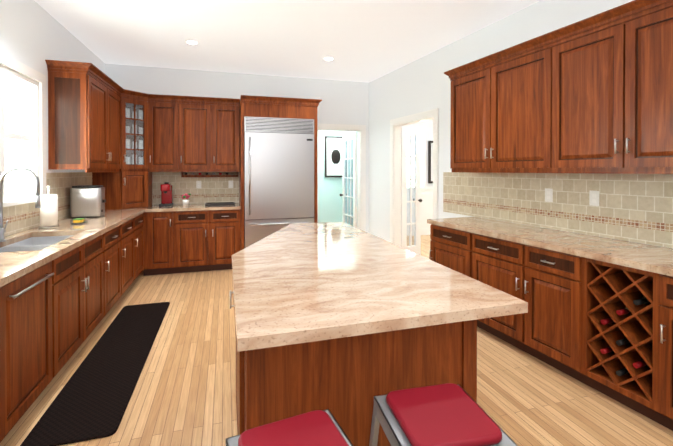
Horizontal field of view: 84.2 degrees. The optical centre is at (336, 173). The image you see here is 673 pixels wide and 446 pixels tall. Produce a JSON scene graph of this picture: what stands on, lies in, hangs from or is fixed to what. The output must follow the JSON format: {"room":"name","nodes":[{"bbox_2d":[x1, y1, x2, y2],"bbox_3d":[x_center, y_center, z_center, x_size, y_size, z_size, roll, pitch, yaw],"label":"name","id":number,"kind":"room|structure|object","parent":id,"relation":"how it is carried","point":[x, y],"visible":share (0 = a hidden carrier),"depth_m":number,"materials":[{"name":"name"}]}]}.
{"room":"kitchen","nodes":[
{"label":"kitchen","id":0,"kind":"room"},
{"bbox_2d":[0,0,104,247],"bbox_3d":[-2.305,-0.070,1.653,0.120,3.000,8.110,0,0,-17],"label":"wall","id":1,"kind":"structure","parent":0,"point":[34,35],"depth_m":3.49,"materials":[{"name":"white paint"}]},
{"bbox_2d":[0,52,45,206],"bbox_3d":[-2.559,-0.335,2.608,0.140,1.195,2.060,0,0,-17],"label":"kitchen window","id":2,"kind":"structure","parent":1,"relation":"in","point":[33,82],"depth_m":3.44,"materials":[{"name":"white"}]},
{"bbox_2d":[3,172,91,236],"bbox_3d":[-2.682,0.249,3.152,0.012,0.496,4.785,0,0,-17],"label":"backsplash","id":3,"kind":"structure","parent":1,"relation":"attached to","point":[22,217],"depth_m":3.67,"materials":[{"name":"tile"}]},
{"bbox_2d":[47,68,120,171],"bbox_3d":[-2.850,-0.539,4.305,0.350,0.998,1.222,0,0,-17],"label":"upper cabinet","id":4,"kind":"object","parent":1,"relation":"attached to","point":[84,115],"depth_m":3.75,"materials":[{"name":"brown wood"}]},
{"bbox_2d":[92,89,151,209],"bbox_3d":[-2.960,-0.316,5.216,0.660,1.596,0.660,0,0,-17],"label":"upper cabinet","id":5,"kind":"object","parent":1,"relation":"attached to","point":[128,185],"visible":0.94,"depth_m":5.07,"materials":[{"name":"brown wood"}]},
{"bbox_2d":[105,64,368,232],"bbox_3d":[-1.407,-0.103,6.091,4.140,3.000,0.120,0,0,-17],"label":"wall","id":6,"kind":"structure","parent":0,"point":[344,102],"depth_m":6.06,"materials":[{"name":"white paint"}]},
{"bbox_2d":[148,98,183,169],"bbox_3d":[-2.501,-0.548,5.513,0.470,0.998,0.350,0,0,-17],"label":"upper cabinet","id":7,"kind":"object","parent":6,"relation":"attached to","point":[165,115],"depth_m":5.35,"materials":[{"name":"brown wood"}]},
{"bbox_2d":[152,172,238,204],"bbox_3d":[-2.461,0.230,5.708,1.874,0.496,0.012,0,0,-17],"label":"backsplash","id":8,"kind":"structure","parent":6,"relation":"attached to","point":[214,189],"depth_m":5.79,"materials":[{"name":"tile"}]},
{"bbox_2d":[196,181,200,187],"bbox_3d":[-2.142,0.179,5.794,0.076,0.120,0.005,0,0,-17],"label":"electrical outlet plate","id":9,"kind":"object","parent":8,"relation":"attached to","point":[198,184],"depth_m":5.79,"materials":[{"name":"white plastic"}]},
{"bbox_2d":[228,180,232,187],"bbox_3d":[-1.682,0.178,5.931,0.076,0.120,0.005,0,0,-17],"label":"electrical outlet plate","id":10,"kind":"object","parent":8,"relation":"attached to","point":[230,183],"depth_m":5.93,"materials":[{"name":"white plastic"}]},
{"bbox_2d":[184,102,215,169],"bbox_3d":[-2.121,-0.549,5.627,0.579,0.998,0.350,0,0,-17],"label":"upper cabinet","id":11,"kind":"object","parent":6,"relation":"attached to","point":[192,134],"depth_m":5.48,"materials":[{"name":"brown wood"}]},
{"bbox_2d":[216,102,239,169],"bbox_3d":[-1.741,-0.550,5.740,0.469,0.998,0.350,0,0,-17],"label":"upper cabinet","id":12,"kind":"object","parent":6,"relation":"attached to","point":[227,113],"depth_m":5.59,"materials":[{"name":"brown wood"}]},
{"bbox_2d":[317,123,365,231],"bbox_3d":[0.057,0.274,6.520,1.010,2.240,0.140,0,0,-17],"label":"trim","id":13,"kind":"structure","parent":6,"relation":"attached to","point":[360,130],"depth_m":6.57,"materials":[{"name":"white wood"}]},
{"bbox_2d":[340,132,356,227],"bbox_3d":[0.243,0.325,7.042,0.195,2.120,0.743,0,0,-17],"label":"french door","id":14,"kind":"structure","parent":6,"relation":"in","point":[347,138],"depth_m":6.97,"materials":[{"name":"white wood"}]},
{"bbox_2d":[34,0,540,82],"bbox_3d":[1.429,-1.635,3.607,9.000,0.100,10.300,0,0,-17],"label":"ceiling","id":15,"kind":"structure","parent":0,"point":[368,41],"depth_m":4.18,"materials":[{"name":"white paint"}]},
{"bbox_2d":[185,40,198,44],"bbox_3d":[-1.760,-1.588,4.534,0.170,0.001,0.170,0,0,-17],"label":"recessed light","id":16,"kind":"object","parent":15,"relation":"in","point":[190,42],"visible":1,"depth_m":4.53,"materials":[{"name":"white"}]},
{"bbox_2d":[323,57,333,60],"bbox_3d":[-0.109,-1.593,5.194,0.170,0.001,0.170,0,0,-17],"label":"recessed light","id":17,"kind":"object","parent":15,"relation":"in","point":[328,58],"visible":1,"depth_m":5.18,"materials":[{"name":"white"}]},
{"bbox_2d":[318,130,353,225],"bbox_3d":[-0.099,-0.107,6.549,2.050,3.000,0.010,0,0,-17],"label":"wall","id":18,"kind":"structure","parent":0,"point":[329,200],"depth_m":6.53,"materials":[{"name":"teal paint"}]},
{"bbox_2d":[325,136,341,176],"bbox_3d":[-0.016,-0.335,7.653,0.460,0.840,0.035,0,0,-17],"label":"framed picture","id":19,"kind":"object","parent":18,"relation":"attached to","point":[333,156],"visible":0.92,"depth_m":7.62,"materials":[{"name":"black"}]},
{"bbox_2d":[0,235,672,445],"bbox_3d":[1.429,1.445,3.630,9.000,0.060,10.300,0,0,-17],"label":"floor","id":20,"kind":"structure","parent":0,"point":[184,393],"depth_m":2.43,"materials":[{"name":"brown wood"}]},
{"bbox_2d":[0,283,11,441],"bbox_3d":[-1.901,0.990,1.607,0.618,0.880,0.366,0,0,-17],"label":"base cabinet","id":21,"kind":"object","parent":20,"relation":"on","point":[5,292],"depth_m":1.86,"materials":[{"name":"brown wood"}]},
{"bbox_2d":[12,255,63,427],"bbox_3d":[-2.020,0.987,2.007,0.618,0.880,0.750,0,0,-17],"label":"dishwasher","id":22,"kind":"object","parent":20,"relation":"on","point":[37,298],"depth_m":2.17,"materials":[{"name":"brown wood"}]},
{"bbox_2d":[0,247,63,286],"bbox_3d":[-1.981,0.528,1.904,0.637,0.040,0.988,0,0,-17],"label":"countertop","id":23,"kind":"structure","parent":22,"relation":"on","point":[14,265],"depth_m":2.16,"materials":[{"name":"beige stone"}]},
{"bbox_2d":[12,223,123,311],"bbox_3d":[-2.484,0.976,3.559,0.618,0.880,0.730,0,0,-17],"label":"base cabinet","id":24,"kind":"object","parent":20,"relation":"on","point":[110,245],"depth_m":3.20,"materials":[{"name":"brown wood"}]},
{"bbox_2d":[16,205,151,238],"bbox_3d":[-2.716,0.510,4.366,0.637,0.040,2.440,0,0,-17],"label":"countertop","id":25,"kind":"structure","parent":24,"relation":"on","point":[112,218],"depth_m":3.52,"materials":[{"name":"beige stone"}]},
{"bbox_2d":[0,167,40,241],"bbox_3d":[-2.356,0.227,2.765,0.277,0.547,0.086,0,0,-17],"label":"faucet","id":26,"kind":"object","parent":25,"relation":"on","point":[37,198],"visible":1,"depth_m":2.73,"materials":[{"name":"silver metal"}]},
{"bbox_2d":[38,186,58,228],"bbox_3d":[-2.602,0.305,3.368,0.150,0.382,0.150,0,0,-17],"label":"paper towel","id":27,"kind":"object","parent":25,"relation":"on","point":[49,212],"visible":1,"depth_m":3.32,"materials":[{"name":"white paper"}]},
{"bbox_2d":[71,218,87,224],"bbox_3d":[-2.528,0.470,3.662,0.100,0.047,0.160,0,0,-17],"label":"sponge","id":28,"kind":"object","parent":25,"relation":"on","point":[78,221],"visible":1,"depth_m":3.60,"materials":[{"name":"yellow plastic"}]},
{"bbox_2d":[70,185,105,217],"bbox_3d":[-2.774,0.315,4.172,0.320,0.351,0.200,0,0,-17],"label":"toaster","id":29,"kind":"object","parent":25,"relation":"on","point":[87,201],"visible":1,"depth_m":4.08,"materials":[{"name":"silver metal"}]},
{"bbox_2d":[64,259,107,364],"bbox_3d":[-2.254,1.101,2.789,0.618,0.640,1.016,0,0,-17],"label":"base cabinet","id":30,"kind":"object","parent":20,"relation":"on","point":[65,285],"depth_m":2.86,"materials":[{"name":"brown wood"}]},
{"bbox_2d":[20,302,169,445],"bbox_3d":[-1.719,1.412,2.972,0.450,0.015,2.120,0,0,-17],"label":"kitchen mat","id":31,"kind":"object","parent":20,"relation":"on","point":[91,400],"visible":1,"depth_m":2.48,"materials":[{"name":"rubber"}]},
{"bbox_2d":[124,219,135,291],"bbox_3d":[-2.651,0.971,4.120,0.618,0.880,0.720,0,0,-17],"label":"base cabinet","id":32,"kind":"object","parent":20,"relation":"on","point":[130,227],"depth_m":4.28,"materials":[{"name":"brown wood"}]},
{"bbox_2d":[136,215,143,277],"bbox_3d":[-2.801,0.968,4.622,0.618,0.880,0.608,0,0,-17],"label":"base cabinet","id":33,"kind":"object","parent":20,"relation":"on","point":[139,218],"depth_m":4.80,"materials":[{"name":"brown wood"}]},
{"bbox_2d":[144,211,179,275],"bbox_3d":[-2.469,0.962,5.347,0.475,0.880,0.708,0,0,-17],"label":"base cabinet","id":34,"kind":"object","parent":20,"relation":"on","point":[161,228],"depth_m":5.08,"materials":[{"name":"brown wood"}]},
{"bbox_2d":[180,211,239,272],"bbox_3d":[-1.935,0.961,5.543,0.962,0.880,0.638,0,0,-17],"label":"base cabinet","id":35,"kind":"object","parent":20,"relation":"on","point":[208,239],"depth_m":5.27,"materials":[{"name":"brown wood"}]},
{"bbox_2d":[144,203,239,210],"bbox_3d":[-2.068,0.501,5.490,1.247,0.040,0.658,0,0,-17],"label":"countertop","id":36,"kind":"structure","parent":35,"relation":"on","point":[176,207],"depth_m":5.25,"materials":[{"name":"beige stone"}]},
{"bbox_2d":[159,182,172,206],"bbox_3d":[-2.511,0.308,5.493,0.170,0.344,0.260,0,0,-17],"label":"coffee machine","id":37,"kind":"object","parent":36,"relation":"on","point":[166,188],"visible":1,"depth_m":5.48,"materials":[{"name":"red plastic"}]},
{"bbox_2d":[182,193,190,204],"bbox_3d":[-2.241,0.391,5.555,0.128,0.179,0.128,0,0,-17],"label":"flower pot","id":38,"kind":"object","parent":36,"relation":"on","point":[186,196],"visible":1,"depth_m":5.52,"materials":[{"name":"white ceramic"}]},
{"bbox_2d":[204,202,235,205],"bbox_3d":[-1.754,0.462,5.615,0.452,0.035,0.300,0,0,-17],"label":"tray","id":39,"kind":"object","parent":36,"relation":"on","point":[220,204],"visible":1,"depth_m":5.53,"materials":[{"name":"black metal"}]},
{"bbox_2d":[239,95,321,249],"bbox_3d":[-0.886,0.140,5.811,1.197,2.517,0.712,0,0,-17],"label":"refrigerator","id":40,"kind":"object","parent":20,"relation":"on","point":[278,168],"visible":0.9,"depth_m":5.51,"materials":[{"name":"silver metal"}]},
{"bbox_2d":[226,409,352,445],"bbox_3d":[-0.105,1.082,0.988,0.430,0.705,0.430,0,0,-25],"label":"stool","id":41,"kind":"object","parent":20,"relation":"on","point":[318,428],"visible":1,"depth_m":1.05,"materials":[{"name":"red leather"}]},
{"bbox_2d":[230,274,483,445],"bbox_3d":[-0.174,0.984,2.579,1.096,0.879,2.134,0,0,-17],"label":"kitchen island","id":42,"kind":"object","parent":20,"relation":"on","point":[343,376],"depth_m":1.55,"materials":[{"name":"wood"}]},
{"bbox_2d":[231,222,527,353],"bbox_3d":[-0.121,0.524,2.472,1.110,0.040,2.420,0,0,-17],"label":"island countertop","id":43,"kind":"structure","parent":42,"relation":"on","point":[299,284],"depth_m":1.62,"materials":[{"name":"beige stone"}]},
{"bbox_2d":[369,383,517,445],"bbox_3d":[0.318,1.081,1.146,0.430,0.705,0.430,0,0,-13],"label":"stool","id":44,"kind":"object","parent":20,"relation":"on","point":[448,414],"visible":1,"depth_m":1.12,"materials":[{"name":"red leather"}]},
{"bbox_2d":[429,225,582,382],"bbox_3d":[1.589,0.978,3.308,0.772,0.880,1.706,0,0,-17],"label":"base cabinet","id":45,"kind":"object","parent":20,"relation":"on","point":[551,331],"depth_m":2.81,"materials":[{"name":"brown wood"}]},
{"bbox_2d":[427,217,672,288],"bbox_3d":[2.013,0.526,2.233,1.018,0.040,4.042,0,0,-17],"label":"countertop","id":46,"kind":"structure","parent":45,"relation":"on","point":[647,262],"depth_m":2.60,"materials":[{"name":"beige stone"}]},
{"bbox_2d":[583,265,650,418],"bbox_3d":[1.820,1.000,2.341,0.363,0.850,0.467,0,0,-17],"label":"wine rack","id":47,"kind":"object","parent":20,"relation":"on","point":[598,316],"depth_m":2.30,"materials":[{"name":"brown wood"}]},
{"bbox_2d":[651,281,672,430],"bbox_3d":[2.198,0.987,1.997,0.796,0.880,0.532,0,0,-17],"label":"base cabinet","id":48,"kind":"object","parent":20,"relation":"on","point":[661,297],"depth_m":2.03,"materials":[{"name":"brown wood"}]},
{"bbox_2d":[401,120,432,235],"bbox_3d":[2.329,-0.121,8.466,3.660,3.000,0.165,0,0,-17],"label":"wall","id":49,"kind":"structure","parent":0,"point":[427,198],"depth_m":8.27,"materials":[{"name":"white paint"}]},
{"bbox_2d":[407,131,425,189],"bbox_3d":[1.615,-0.284,8.148,0.790,1.310,0.032,0,0,-17],"label":"dining room window","id":50,"kind":"structure","parent":49,"relation":"in","point":[423,160],"depth_m":8.22,"materials":[{"name":"white"}]},
{"bbox_2d":[428,141,432,182],"bbox_3d":[2.311,-0.245,8.353,0.550,0.950,0.036,0,0,-17],"label":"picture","id":51,"kind":"object","parent":49,"relation":"attached to","point":[430,161],"visible":0.36,"depth_m":8.28,"materials":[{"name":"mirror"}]},
{"bbox_2d":[369,0,661,246],"bbox_3d":[2.138,-0.080,2.934,0.120,3.000,8.006,0,0,-22],"label":"wall","id":52,"kind":"structure","parent":0,"point":[422,84],"depth_m":4.78,"materials":[{"name":"white paint"}]},
{"bbox_2d":[401,127,421,255],"bbox_3d":[1.189,0.333,5.974,0.400,2.120,0.195,0,0,-30],"label":"french door","id":53,"kind":"structure","parent":52,"relation":"in","point":[415,247],"depth_m":5.96,"materials":[{"name":"white wood"}]},
{"bbox_2d":[390,108,438,246],"bbox_3d":[1.114,0.282,5.428,0.140,2.240,2.580,0,0,-22],"label":"trim","id":54,"kind":"structure","parent":52,"relation":"attached to","point":[396,124],"depth_m":5.82,"materials":[{"name":"white wood"}]},
{"bbox_2d":[443,172,672,247],"bbox_3d":[2.430,0.257,2.040,0.013,0.496,5.726,0,0,-22],"label":"backsplash","id":55,"kind":"structure","parent":52,"relation":"attached to","point":[637,208],"depth_m":3.11,"materials":[{"name":"tile"}]},
{"bbox_2d":[545,188,552,201],"label":"outlet plates","id":56,"kind":"object","parent":55,"relation":"attached to","point":[548,192],"depth_m":3.33,"materials":[{"name":"white plastic"}]},
{"bbox_2d":[589,191,598,205],"label":"outlet plates","id":57,"kind":"object","parent":55,"relation":"attached to","point":[593,198],"depth_m":2.95,"materials":[{"name":"white plastic"}]},
{"bbox_2d":[444,0,672,173],"bbox_3d":[1.865,-0.548,2.920,0.396,1.097,2.691,0,0,-22],"label":"upper cabinet","id":58,"kind":"object","parent":52,"relation":"attached to","point":[593,94],"visible":1,"depth_m":2.74,"materials":[{"name":"brown wood"}]},
{"label":"outside","id":59,"kind":"structure","parent":0,"visible":0},
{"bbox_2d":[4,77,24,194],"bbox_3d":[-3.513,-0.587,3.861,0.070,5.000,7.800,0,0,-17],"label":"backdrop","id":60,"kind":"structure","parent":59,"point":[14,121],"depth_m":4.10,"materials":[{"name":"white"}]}
]}

